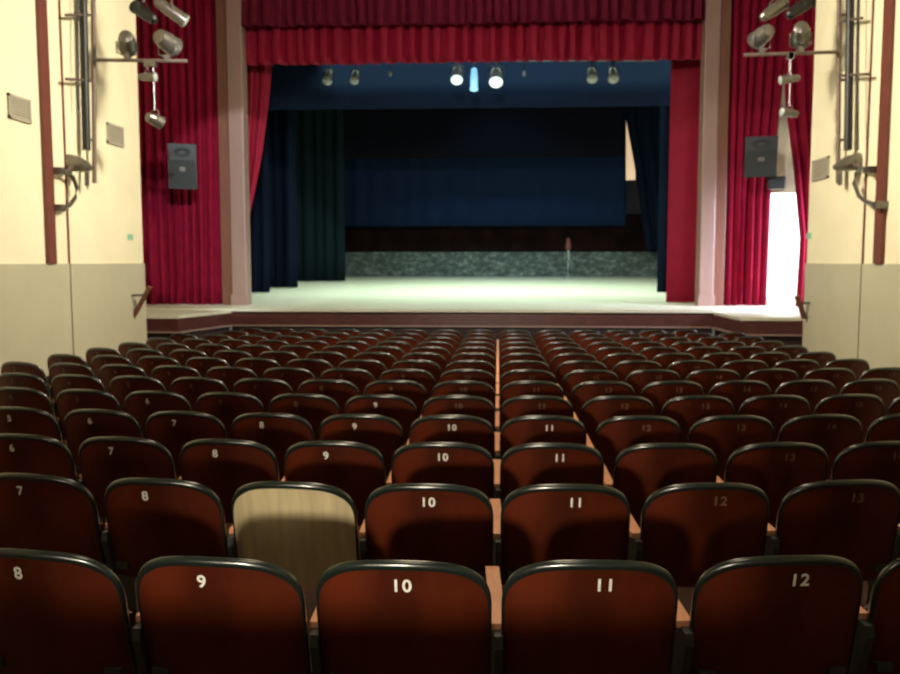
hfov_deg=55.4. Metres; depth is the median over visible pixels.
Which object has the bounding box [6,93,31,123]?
air vent
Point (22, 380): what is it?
seat
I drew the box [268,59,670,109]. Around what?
curtain
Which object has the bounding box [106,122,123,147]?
air vent
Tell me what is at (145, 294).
handrail
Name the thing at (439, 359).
seat
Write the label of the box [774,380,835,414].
seat
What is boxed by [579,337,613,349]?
seat
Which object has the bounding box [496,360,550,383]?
seat
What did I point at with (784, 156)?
wall
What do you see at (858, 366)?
seat
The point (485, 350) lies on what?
seat
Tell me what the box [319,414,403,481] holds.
seat
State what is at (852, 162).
wall lamp
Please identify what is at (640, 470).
seat
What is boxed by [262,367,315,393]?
seat
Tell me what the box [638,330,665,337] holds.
seat
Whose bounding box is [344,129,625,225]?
backdrop
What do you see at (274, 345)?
seat
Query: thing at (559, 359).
seat
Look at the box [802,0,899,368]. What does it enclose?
wall
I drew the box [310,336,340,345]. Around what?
seat
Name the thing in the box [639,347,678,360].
seat
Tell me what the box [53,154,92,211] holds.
wall lamp
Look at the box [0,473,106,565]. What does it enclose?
seat
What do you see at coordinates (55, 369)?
seat
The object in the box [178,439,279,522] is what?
seat
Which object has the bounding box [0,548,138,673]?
seat
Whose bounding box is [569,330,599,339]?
seat
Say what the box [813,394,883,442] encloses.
seat
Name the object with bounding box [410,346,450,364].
seat
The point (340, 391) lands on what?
seat
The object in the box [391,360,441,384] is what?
seat
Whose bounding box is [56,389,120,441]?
seat
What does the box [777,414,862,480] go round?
seat
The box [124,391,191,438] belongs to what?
seat
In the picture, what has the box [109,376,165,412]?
seat
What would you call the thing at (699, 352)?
seat
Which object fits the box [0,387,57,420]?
seat
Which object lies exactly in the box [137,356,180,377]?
seat
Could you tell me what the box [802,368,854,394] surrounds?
seat
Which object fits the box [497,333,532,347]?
seat
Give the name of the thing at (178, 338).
seat
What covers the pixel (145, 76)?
spotlight
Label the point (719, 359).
seat
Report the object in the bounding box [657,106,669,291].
curtain
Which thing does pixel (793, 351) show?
seat
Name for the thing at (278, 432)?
seat
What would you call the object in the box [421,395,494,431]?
seat
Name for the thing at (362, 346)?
seat
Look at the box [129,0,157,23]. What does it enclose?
spotlight
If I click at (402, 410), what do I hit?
seat
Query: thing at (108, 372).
seat
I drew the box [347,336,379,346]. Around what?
seat
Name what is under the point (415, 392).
seat
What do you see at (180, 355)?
seat
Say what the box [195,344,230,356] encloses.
seat
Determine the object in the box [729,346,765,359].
seat
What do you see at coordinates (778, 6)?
spotlight
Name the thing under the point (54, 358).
seat
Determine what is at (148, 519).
seat
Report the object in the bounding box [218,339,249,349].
seat
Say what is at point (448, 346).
seat
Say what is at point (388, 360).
seat
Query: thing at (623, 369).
seat
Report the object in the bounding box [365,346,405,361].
seat
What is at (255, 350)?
seat
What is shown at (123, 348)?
seat
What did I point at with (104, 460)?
seat
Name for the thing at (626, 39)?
valance
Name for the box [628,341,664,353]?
seat
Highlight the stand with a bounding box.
[563,238,571,278]
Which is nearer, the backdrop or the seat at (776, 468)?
the seat at (776, 468)
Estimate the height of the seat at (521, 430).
0.871 m
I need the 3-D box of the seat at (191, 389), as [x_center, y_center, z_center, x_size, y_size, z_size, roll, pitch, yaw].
[-2.124,0.750,7.536,0.568,0.871,0.544,1,5,10]
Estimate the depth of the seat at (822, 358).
9.97 m
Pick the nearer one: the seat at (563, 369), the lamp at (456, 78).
the seat at (563, 369)
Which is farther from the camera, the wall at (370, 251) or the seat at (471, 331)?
the wall at (370, 251)
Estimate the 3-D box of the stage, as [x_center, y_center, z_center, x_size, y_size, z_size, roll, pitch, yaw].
[0.727,-0.484,20.789,16.290,1.719,13.620,0,5,3]
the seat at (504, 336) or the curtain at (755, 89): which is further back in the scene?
the curtain at (755, 89)
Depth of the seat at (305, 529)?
3.56 m
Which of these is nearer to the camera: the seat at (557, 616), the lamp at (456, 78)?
the seat at (557, 616)
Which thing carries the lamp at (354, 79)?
hanging from the batten
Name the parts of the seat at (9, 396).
backrest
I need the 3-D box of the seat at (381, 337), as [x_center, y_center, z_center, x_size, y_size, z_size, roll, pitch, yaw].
[-1.216,0.340,13.736,0.568,0.871,0.544,1,5,8]
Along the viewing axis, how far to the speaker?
15.31 m
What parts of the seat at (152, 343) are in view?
backrest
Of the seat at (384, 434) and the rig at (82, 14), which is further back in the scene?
the rig at (82, 14)
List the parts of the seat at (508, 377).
armrest, backrest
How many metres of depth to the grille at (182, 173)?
15.78 m
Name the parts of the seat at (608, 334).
backrest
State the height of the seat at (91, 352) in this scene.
0.871 m
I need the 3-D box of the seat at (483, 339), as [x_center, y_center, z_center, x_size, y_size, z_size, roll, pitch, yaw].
[0.409,0.410,12.700,0.568,0.871,0.544,0,5,3]
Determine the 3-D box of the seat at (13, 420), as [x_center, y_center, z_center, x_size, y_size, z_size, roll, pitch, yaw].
[-2.781,0.862,5.836,0.568,0.871,0.544,1,5,11]
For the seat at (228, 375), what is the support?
on the floor
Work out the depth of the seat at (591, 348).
11.53 m
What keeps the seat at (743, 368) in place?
on the floor
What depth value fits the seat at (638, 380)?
7.95 m
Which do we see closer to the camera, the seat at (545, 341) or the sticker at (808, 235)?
the sticker at (808, 235)
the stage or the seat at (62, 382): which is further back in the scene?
the stage
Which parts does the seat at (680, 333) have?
backrest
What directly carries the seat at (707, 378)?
on the floor
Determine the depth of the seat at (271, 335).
13.73 m
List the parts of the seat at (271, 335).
backrest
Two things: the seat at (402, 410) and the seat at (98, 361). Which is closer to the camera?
the seat at (402, 410)
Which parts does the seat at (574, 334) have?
backrest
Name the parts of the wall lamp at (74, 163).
stem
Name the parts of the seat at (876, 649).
frame, armrest, seat, backrest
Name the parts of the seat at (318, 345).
backrest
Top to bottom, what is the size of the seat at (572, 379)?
0.871 m
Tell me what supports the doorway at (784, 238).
on the stage
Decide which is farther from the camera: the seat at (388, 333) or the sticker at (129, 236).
the seat at (388, 333)
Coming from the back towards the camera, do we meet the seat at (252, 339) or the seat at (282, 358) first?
the seat at (252, 339)
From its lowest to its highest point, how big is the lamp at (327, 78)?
0.529 m
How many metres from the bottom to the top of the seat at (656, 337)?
0.871 m
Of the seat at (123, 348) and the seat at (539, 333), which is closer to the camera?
the seat at (123, 348)
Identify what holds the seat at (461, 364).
on the floor
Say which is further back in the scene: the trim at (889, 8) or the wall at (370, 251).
the wall at (370, 251)
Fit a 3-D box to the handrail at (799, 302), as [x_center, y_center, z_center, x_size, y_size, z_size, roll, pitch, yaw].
[4.885,-0.415,11.907,0.248,0.344,0.142,-1,5,-6]
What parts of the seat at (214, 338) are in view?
backrest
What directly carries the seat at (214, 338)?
on the floor
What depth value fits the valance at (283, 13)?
16.16 m
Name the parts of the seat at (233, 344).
backrest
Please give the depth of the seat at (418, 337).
13.39 m
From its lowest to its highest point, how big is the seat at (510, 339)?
0.871 m
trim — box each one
[35,0,56,263]
[58,0,73,350]
[857,0,874,357]
[873,0,895,263]
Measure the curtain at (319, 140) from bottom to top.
6.245 m
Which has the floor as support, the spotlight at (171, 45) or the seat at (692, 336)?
the seat at (692, 336)
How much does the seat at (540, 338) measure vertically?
0.871 m
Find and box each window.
[626,123,634,179]
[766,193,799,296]
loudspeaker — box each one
[167,143,197,188]
[743,136,777,177]
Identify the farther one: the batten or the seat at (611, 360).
the batten
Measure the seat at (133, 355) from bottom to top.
0.871 m
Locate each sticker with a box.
[127,234,132,239]
[806,233,810,238]
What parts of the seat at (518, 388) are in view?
armrest, backrest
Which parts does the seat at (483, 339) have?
backrest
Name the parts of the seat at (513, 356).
backrest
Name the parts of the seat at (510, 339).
backrest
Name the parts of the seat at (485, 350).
backrest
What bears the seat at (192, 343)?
on the floor
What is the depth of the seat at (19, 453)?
4.59 m
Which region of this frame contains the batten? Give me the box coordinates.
[463,60,654,61]
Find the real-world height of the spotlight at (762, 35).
0.334 m
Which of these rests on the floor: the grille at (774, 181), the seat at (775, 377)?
the seat at (775, 377)
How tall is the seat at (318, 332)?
0.871 m
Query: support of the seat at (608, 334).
on the floor
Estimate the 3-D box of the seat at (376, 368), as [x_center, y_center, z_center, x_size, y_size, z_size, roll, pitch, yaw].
[-0.910,0.642,9.189,0.568,0.871,0.544,1,5,7]
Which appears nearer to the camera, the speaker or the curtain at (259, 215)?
the speaker
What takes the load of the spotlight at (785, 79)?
hanging from the rig at (849, 74)
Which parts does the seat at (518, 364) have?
armrest, backrest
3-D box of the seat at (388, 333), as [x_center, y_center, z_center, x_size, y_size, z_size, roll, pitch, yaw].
[-1.165,0.280,14.632,0.568,0.871,0.544,1,5,8]
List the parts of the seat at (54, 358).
backrest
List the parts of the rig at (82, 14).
arm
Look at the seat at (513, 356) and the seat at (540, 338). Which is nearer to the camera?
the seat at (513, 356)
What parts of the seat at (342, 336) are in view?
backrest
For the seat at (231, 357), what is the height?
0.871 m
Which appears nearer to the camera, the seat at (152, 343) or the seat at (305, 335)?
the seat at (152, 343)
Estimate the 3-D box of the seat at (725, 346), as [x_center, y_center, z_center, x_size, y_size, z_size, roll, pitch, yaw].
[3.767,0.464,11.955,0.568,0.871,0.544,-1,5,-6]
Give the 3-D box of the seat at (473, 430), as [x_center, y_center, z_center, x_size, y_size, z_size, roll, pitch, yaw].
[0.006,0.886,5.525,0.568,0.871,0.544,0,5,3]
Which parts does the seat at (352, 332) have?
backrest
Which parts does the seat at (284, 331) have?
backrest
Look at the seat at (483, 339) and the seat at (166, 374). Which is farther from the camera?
the seat at (483, 339)
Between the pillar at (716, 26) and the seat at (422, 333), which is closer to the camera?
the seat at (422, 333)
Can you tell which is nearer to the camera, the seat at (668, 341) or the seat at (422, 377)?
the seat at (422, 377)
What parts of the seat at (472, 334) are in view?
backrest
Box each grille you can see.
[169,160,195,187]
[746,151,775,175]
[770,177,783,186]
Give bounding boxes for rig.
[65,0,187,182]
[744,0,869,182]
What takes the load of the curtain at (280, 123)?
hanging from the ceiling
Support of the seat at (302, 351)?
on the floor
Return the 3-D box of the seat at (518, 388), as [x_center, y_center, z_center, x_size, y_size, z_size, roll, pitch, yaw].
[0.667,0.769,7.304,0.568,0.871,0.544,0,5,2]
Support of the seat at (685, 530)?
on the floor
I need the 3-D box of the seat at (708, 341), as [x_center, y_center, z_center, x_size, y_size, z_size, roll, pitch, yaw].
[3.817,0.404,12.852,0.568,0.871,0.544,-1,5,-6]
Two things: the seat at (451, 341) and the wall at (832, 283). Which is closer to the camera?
the wall at (832, 283)
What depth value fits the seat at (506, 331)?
14.19 m
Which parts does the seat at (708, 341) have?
backrest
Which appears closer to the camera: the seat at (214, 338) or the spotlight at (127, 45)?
the spotlight at (127, 45)
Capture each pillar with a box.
[215,0,251,304]
[695,0,731,305]
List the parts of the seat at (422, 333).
backrest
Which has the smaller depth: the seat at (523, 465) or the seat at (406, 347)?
the seat at (523, 465)
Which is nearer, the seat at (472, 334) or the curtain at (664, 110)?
the seat at (472, 334)
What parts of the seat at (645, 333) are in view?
backrest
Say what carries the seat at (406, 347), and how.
on the floor
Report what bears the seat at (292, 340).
on the floor
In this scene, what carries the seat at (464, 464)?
on the floor
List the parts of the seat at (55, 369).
frame, backrest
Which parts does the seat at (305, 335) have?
backrest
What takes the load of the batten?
hanging from the ceiling
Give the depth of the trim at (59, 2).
10.24 m
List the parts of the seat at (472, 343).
backrest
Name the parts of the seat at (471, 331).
backrest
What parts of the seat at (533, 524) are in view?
armrest, frame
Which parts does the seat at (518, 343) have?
backrest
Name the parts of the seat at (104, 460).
frame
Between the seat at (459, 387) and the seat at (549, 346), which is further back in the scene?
the seat at (549, 346)
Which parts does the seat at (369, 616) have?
armrest, frame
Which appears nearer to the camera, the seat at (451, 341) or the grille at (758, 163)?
the seat at (451, 341)
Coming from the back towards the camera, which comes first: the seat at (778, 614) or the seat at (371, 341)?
the seat at (371, 341)
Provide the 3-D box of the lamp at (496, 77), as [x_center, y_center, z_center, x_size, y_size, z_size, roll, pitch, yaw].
[0.953,-5.445,17.756,0.340,0.580,0.444,0,5,3]
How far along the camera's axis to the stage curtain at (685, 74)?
17.04 m
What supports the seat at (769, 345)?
on the floor
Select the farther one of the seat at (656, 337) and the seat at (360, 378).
the seat at (656, 337)
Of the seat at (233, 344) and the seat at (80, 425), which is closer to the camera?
the seat at (80, 425)
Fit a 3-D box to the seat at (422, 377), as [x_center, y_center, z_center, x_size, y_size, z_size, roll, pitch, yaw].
[-0.402,0.705,8.246,0.568,0.871,0.544,0,5,5]
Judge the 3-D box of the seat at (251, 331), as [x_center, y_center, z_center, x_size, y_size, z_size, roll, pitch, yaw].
[-3.386,0.250,15.038,0.568,0.871,0.544,1,5,15]
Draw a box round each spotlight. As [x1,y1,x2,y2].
[116,30,138,59]
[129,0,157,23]
[138,60,157,81]
[145,60,164,128]
[153,29,182,60]
[154,0,189,26]
[747,24,774,53]
[759,0,789,21]
[778,52,800,84]
[779,52,798,116]
[785,0,815,19]
[789,21,812,52]
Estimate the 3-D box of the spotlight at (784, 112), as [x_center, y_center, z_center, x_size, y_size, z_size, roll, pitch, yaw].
[4.238,-3.134,10.672,0.246,0.784,0.128,-2,5,-17]
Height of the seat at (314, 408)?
0.871 m
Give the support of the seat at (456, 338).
on the floor
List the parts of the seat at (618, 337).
backrest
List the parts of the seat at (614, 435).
armrest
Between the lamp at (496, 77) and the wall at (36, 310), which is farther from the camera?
the lamp at (496, 77)
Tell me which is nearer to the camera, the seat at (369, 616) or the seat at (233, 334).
the seat at (369, 616)
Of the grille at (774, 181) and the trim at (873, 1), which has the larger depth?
the grille at (774, 181)
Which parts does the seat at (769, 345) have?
backrest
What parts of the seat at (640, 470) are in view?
armrest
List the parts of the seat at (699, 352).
backrest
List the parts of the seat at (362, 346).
backrest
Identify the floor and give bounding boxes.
[105,488,867,672]
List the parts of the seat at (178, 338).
backrest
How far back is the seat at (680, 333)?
14.36 m
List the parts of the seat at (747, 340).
backrest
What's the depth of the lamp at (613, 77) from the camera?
17.57 m
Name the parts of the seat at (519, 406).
armrest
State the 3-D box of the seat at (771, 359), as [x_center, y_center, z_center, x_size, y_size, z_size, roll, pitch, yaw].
[3.667,0.583,10.161,0.568,0.871,0.544,-1,5,-6]
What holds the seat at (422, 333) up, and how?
on the floor
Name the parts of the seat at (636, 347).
backrest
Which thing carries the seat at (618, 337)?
on the floor
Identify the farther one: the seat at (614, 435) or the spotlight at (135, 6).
the spotlight at (135, 6)
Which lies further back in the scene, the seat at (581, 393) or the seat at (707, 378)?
the seat at (707, 378)
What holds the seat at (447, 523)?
on the floor
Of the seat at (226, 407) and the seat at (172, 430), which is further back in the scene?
the seat at (226, 407)
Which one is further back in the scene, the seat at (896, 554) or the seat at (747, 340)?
the seat at (747, 340)
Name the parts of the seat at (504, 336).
backrest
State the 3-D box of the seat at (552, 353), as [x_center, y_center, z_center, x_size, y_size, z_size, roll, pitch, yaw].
[1.449,0.531,10.893,0.568,0.871,0.544,0,5,0]
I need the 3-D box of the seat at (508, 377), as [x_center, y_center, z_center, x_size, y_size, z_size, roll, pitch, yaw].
[0.717,0.709,8.201,0.568,0.871,0.544,0,5,2]
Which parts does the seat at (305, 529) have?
armrest, frame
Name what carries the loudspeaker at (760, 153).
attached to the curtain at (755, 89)
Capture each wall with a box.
[0,0,146,383]
[345,173,657,276]
[771,70,795,192]
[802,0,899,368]
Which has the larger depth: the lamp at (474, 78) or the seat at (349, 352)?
the lamp at (474, 78)
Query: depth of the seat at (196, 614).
2.61 m
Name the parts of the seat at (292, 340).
backrest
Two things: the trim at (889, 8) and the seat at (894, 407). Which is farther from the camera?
the trim at (889, 8)
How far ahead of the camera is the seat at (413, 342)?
12.49 m
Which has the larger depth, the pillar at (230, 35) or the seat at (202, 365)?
the pillar at (230, 35)
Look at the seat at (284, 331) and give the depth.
14.62 m
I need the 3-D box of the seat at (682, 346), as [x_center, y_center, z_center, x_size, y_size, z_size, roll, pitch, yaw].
[3.203,0.467,11.890,0.568,0.871,0.544,0,5,-5]
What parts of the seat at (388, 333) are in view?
backrest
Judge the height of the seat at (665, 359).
0.871 m
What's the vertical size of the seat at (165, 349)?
0.871 m
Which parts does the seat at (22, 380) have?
backrest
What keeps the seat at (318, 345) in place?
on the floor
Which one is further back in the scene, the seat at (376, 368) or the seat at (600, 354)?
the seat at (600, 354)
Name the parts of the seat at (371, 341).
backrest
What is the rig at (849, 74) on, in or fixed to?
attached to the wall at (832, 283)
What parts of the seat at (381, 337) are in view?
backrest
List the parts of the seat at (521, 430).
armrest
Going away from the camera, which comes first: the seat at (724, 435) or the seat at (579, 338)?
the seat at (724, 435)
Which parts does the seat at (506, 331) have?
backrest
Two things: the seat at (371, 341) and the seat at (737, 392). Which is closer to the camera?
the seat at (737, 392)
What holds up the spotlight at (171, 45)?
attached to the rig at (82, 14)
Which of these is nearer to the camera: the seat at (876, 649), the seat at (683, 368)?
the seat at (876, 649)
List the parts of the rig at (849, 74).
arm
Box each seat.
[0,373,52,401]
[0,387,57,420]
[0,407,64,443]
[0,434,79,481]
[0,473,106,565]
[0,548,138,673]
[1,361,49,387]
[47,354,87,384]
[48,363,95,398]
[51,374,105,416]
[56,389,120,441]
[64,409,142,474]
[77,436,176,521]
[86,347,121,369]
[91,355,132,379]
[99,364,146,393]
[101,478,228,624]
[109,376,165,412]
[118,342,150,357]
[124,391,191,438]
[126,348,163,366]
[132,556,311,673]
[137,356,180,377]
[146,337,175,349]
[146,411,226,479]
[151,365,200,391]
[156,343,190,356]
[169,349,207,365]
[170,334,196,343]
[170,377,228,411]
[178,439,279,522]
[181,338,212,349]
[185,357,229,377]
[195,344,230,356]
[195,392,264,438]
[203,334,231,343]
[206,366,257,392]
[213,350,252,366]
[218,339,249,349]
[222,331,248,338]
[227,481,359,585]
[231,413,314,480]
[233,378,293,412]
[234,358,280,377]
[236,344,272,357]
[238,335,267,343]
[239,328,262,334]
[255,331,281,339]
[256,339,288,350]
[258,351,299,366]
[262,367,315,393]
[269,393,339,440]
[270,328,294,334]
[273,335,303,344]
[278,345,315,358]
[281,441,385,525]
[286,359,332,378]
[289,332,315,339]
[295,340,329,351]
[298,379,359,413]
[301,328,327,335]
[305,351,347,367]
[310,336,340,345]
[310,560,491,673]
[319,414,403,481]
[320,368,374,394]
[322,332,351,340]
[322,346,359,359]
[334,329,359,336]
[335,340,370,352]
[338,359,386,380]
[345,394,417,445]
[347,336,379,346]
[353,352,396,369]
[357,332,387,341]
[359,483,492,580]
[364,380,427,418]
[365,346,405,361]
[367,329,393,337]
[376,341,412,353]
[379,369,435,398]
[385,336,418,347]
[386,442,493,500]
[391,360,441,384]
[392,333,423,342]
[399,329,428,338]
[401,352,446,373]
[406,415,494,458]
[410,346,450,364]
[417,341,454,357]
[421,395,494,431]
[423,337,457,350]
[428,333,460,345]
[431,380,495,411]
[432,330,462,340]
[439,369,495,394]
[445,360,495,379]
[450,353,495,368]
[454,347,496,365]
[458,341,496,356]
[460,337,496,349]
[463,333,496,344]
[465,330,496,339]
[485,560,677,673]
[490,484,629,584]
[493,443,603,507]
[494,415,586,459]
[495,396,573,431]
[496,353,545,373]
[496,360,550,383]
[496,369,556,395]
[496,381,563,411]
[497,330,529,342]
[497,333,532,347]
[497,337,534,352]
[497,341,537,358]
[497,347,541,365]
[534,330,564,344]
[536,333,568,349]
[539,337,574,353]
[542,342,580,360]
[546,347,587,367]
[550,353,596,375]
[555,360,606,387]
[557,369,618,401]
[564,381,634,420]
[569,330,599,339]
[574,333,605,343]
[574,396,654,446]
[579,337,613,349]
[586,341,623,355]
[586,415,680,479]
[593,347,633,362]
[602,353,646,370]
[603,443,717,527]
[604,330,632,337]
[611,333,641,342]
[612,360,661,381]
[619,337,651,347]
[624,369,680,396]
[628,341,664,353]
[628,482,769,586]
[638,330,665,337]
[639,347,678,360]
[640,381,703,415]
[647,333,677,341]
[652,353,695,369]
[658,337,689,346]
[660,395,733,442]
[667,360,715,380]
[670,341,704,352]
[672,329,698,336]
[672,555,862,673]
[683,333,712,340]
[684,346,722,359]
[685,369,739,394]
[687,415,773,481]
[697,337,727,345]
[701,352,743,368]
[708,380,770,414]
[711,341,745,351]
[717,442,828,527]
[718,332,745,340]
[720,360,768,379]
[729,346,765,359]
[733,336,763,345]
[738,395,809,441]
[744,368,798,394]
[748,352,790,368]
[751,340,784,351]
[764,479,899,580]
[771,345,808,358]
[773,359,819,379]
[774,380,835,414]
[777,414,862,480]
[795,351,836,368]
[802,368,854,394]
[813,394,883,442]
[824,358,869,380]
[827,441,899,522]
[839,379,898,416]
[849,557,899,673]
[858,367,899,396]
[864,414,899,442]
[866,523,899,604]
[886,397,899,415]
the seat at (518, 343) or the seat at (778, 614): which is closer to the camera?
the seat at (778, 614)
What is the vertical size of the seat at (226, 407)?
0.871 m
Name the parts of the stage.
moulding, panel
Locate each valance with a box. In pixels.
[241,0,705,27]
[246,18,701,65]
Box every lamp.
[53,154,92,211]
[322,65,333,85]
[350,64,359,84]
[450,62,463,84]
[469,62,478,91]
[488,62,503,87]
[586,61,597,83]
[607,60,618,83]
[833,153,888,208]
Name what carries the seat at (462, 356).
on the floor
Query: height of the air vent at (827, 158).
0.280 m
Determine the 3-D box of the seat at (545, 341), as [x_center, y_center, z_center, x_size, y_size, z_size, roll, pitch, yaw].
[1.550,0.412,12.686,0.568,0.871,0.544,0,5,0]
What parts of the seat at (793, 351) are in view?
backrest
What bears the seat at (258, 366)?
on the floor
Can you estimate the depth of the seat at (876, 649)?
2.72 m
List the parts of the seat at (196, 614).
armrest, frame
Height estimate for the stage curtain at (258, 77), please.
4.760 m
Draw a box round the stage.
[146,277,802,345]
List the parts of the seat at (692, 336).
backrest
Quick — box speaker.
[766,176,785,189]
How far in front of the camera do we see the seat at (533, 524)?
3.52 m
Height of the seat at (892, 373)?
0.871 m
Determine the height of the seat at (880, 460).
0.871 m
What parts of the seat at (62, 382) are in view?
frame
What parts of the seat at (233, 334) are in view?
backrest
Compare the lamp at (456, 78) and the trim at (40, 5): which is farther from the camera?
the lamp at (456, 78)
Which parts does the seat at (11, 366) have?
backrest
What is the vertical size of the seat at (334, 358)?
0.871 m
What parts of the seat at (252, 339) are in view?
backrest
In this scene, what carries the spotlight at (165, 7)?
attached to the rig at (82, 14)
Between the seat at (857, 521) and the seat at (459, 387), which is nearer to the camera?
the seat at (857, 521)
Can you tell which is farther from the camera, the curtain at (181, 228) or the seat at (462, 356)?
the curtain at (181, 228)
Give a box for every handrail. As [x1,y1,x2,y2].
[131,286,151,318]
[794,295,809,318]
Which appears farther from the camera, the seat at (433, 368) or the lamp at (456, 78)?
the lamp at (456, 78)
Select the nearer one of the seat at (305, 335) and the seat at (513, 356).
the seat at (513, 356)
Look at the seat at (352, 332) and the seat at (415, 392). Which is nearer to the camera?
the seat at (415, 392)
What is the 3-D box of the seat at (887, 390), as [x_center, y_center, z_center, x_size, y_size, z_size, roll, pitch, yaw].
[3.515,0.761,7.471,0.568,0.871,0.544,-1,5,-6]
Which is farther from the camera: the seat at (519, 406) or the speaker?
the speaker
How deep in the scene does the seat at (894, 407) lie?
6.31 m
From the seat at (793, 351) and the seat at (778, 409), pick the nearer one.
the seat at (778, 409)
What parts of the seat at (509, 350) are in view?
backrest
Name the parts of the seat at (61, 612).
seat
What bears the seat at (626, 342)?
on the floor
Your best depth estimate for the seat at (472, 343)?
11.52 m
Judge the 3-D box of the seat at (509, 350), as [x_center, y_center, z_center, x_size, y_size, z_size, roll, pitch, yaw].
[0.868,0.531,10.891,0.568,0.871,0.544,0,5,2]
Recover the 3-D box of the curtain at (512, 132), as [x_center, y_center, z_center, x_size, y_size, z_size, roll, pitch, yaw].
[0.594,-6.500,24.500,8.789,2.722,0.092,0,5,3]
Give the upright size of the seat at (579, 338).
0.871 m
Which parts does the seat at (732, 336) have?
backrest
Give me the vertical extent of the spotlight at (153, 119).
0.827 m
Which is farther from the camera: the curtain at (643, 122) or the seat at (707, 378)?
the curtain at (643, 122)
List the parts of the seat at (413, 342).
backrest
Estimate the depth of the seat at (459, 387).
7.04 m
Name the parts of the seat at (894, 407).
backrest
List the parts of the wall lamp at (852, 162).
stem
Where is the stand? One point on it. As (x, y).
(568, 243)
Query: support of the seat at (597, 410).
on the floor
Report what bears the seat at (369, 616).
on the floor
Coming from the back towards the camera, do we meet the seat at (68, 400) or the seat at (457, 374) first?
the seat at (457, 374)
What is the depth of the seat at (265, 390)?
7.18 m
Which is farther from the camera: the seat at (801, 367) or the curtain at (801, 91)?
the curtain at (801, 91)
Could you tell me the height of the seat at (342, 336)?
0.871 m
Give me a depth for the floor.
4.59 m
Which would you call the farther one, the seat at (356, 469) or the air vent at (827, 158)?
the air vent at (827, 158)
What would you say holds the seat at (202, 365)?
on the floor
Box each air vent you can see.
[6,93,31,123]
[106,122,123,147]
[811,156,829,181]
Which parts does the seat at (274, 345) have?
backrest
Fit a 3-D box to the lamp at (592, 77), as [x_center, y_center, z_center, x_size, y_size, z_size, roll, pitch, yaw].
[2.926,-5.459,17.647,0.255,0.482,0.340,0,5,3]
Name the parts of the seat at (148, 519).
frame, backrest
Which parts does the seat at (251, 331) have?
backrest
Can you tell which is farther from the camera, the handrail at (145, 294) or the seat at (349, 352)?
the handrail at (145, 294)
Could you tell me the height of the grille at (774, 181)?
0.170 m
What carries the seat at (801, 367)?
on the floor
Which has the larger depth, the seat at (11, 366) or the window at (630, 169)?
the window at (630, 169)
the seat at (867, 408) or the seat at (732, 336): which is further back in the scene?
the seat at (732, 336)
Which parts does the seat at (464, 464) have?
armrest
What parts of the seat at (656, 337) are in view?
backrest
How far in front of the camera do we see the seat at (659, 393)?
7.06 m
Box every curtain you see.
[136,0,221,304]
[247,65,271,212]
[250,121,269,291]
[267,110,297,287]
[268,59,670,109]
[295,109,344,280]
[343,106,625,158]
[626,106,659,251]
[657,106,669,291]
[666,59,700,301]
[723,0,783,305]
[783,0,815,306]
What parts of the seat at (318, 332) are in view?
backrest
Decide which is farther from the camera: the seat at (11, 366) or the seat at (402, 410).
the seat at (11, 366)
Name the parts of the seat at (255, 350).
backrest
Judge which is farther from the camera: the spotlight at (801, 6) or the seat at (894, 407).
the spotlight at (801, 6)
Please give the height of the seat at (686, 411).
0.871 m
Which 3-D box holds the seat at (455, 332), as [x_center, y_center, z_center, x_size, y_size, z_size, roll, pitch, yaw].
[-0.050,0.288,14.524,0.568,0.871,0.544,0,5,5]
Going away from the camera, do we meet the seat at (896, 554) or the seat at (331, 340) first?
the seat at (896, 554)
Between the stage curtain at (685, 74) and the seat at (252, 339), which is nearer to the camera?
the seat at (252, 339)
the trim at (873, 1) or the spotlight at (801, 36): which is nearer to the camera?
the trim at (873, 1)
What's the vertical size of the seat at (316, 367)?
0.871 m
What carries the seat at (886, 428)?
on the floor

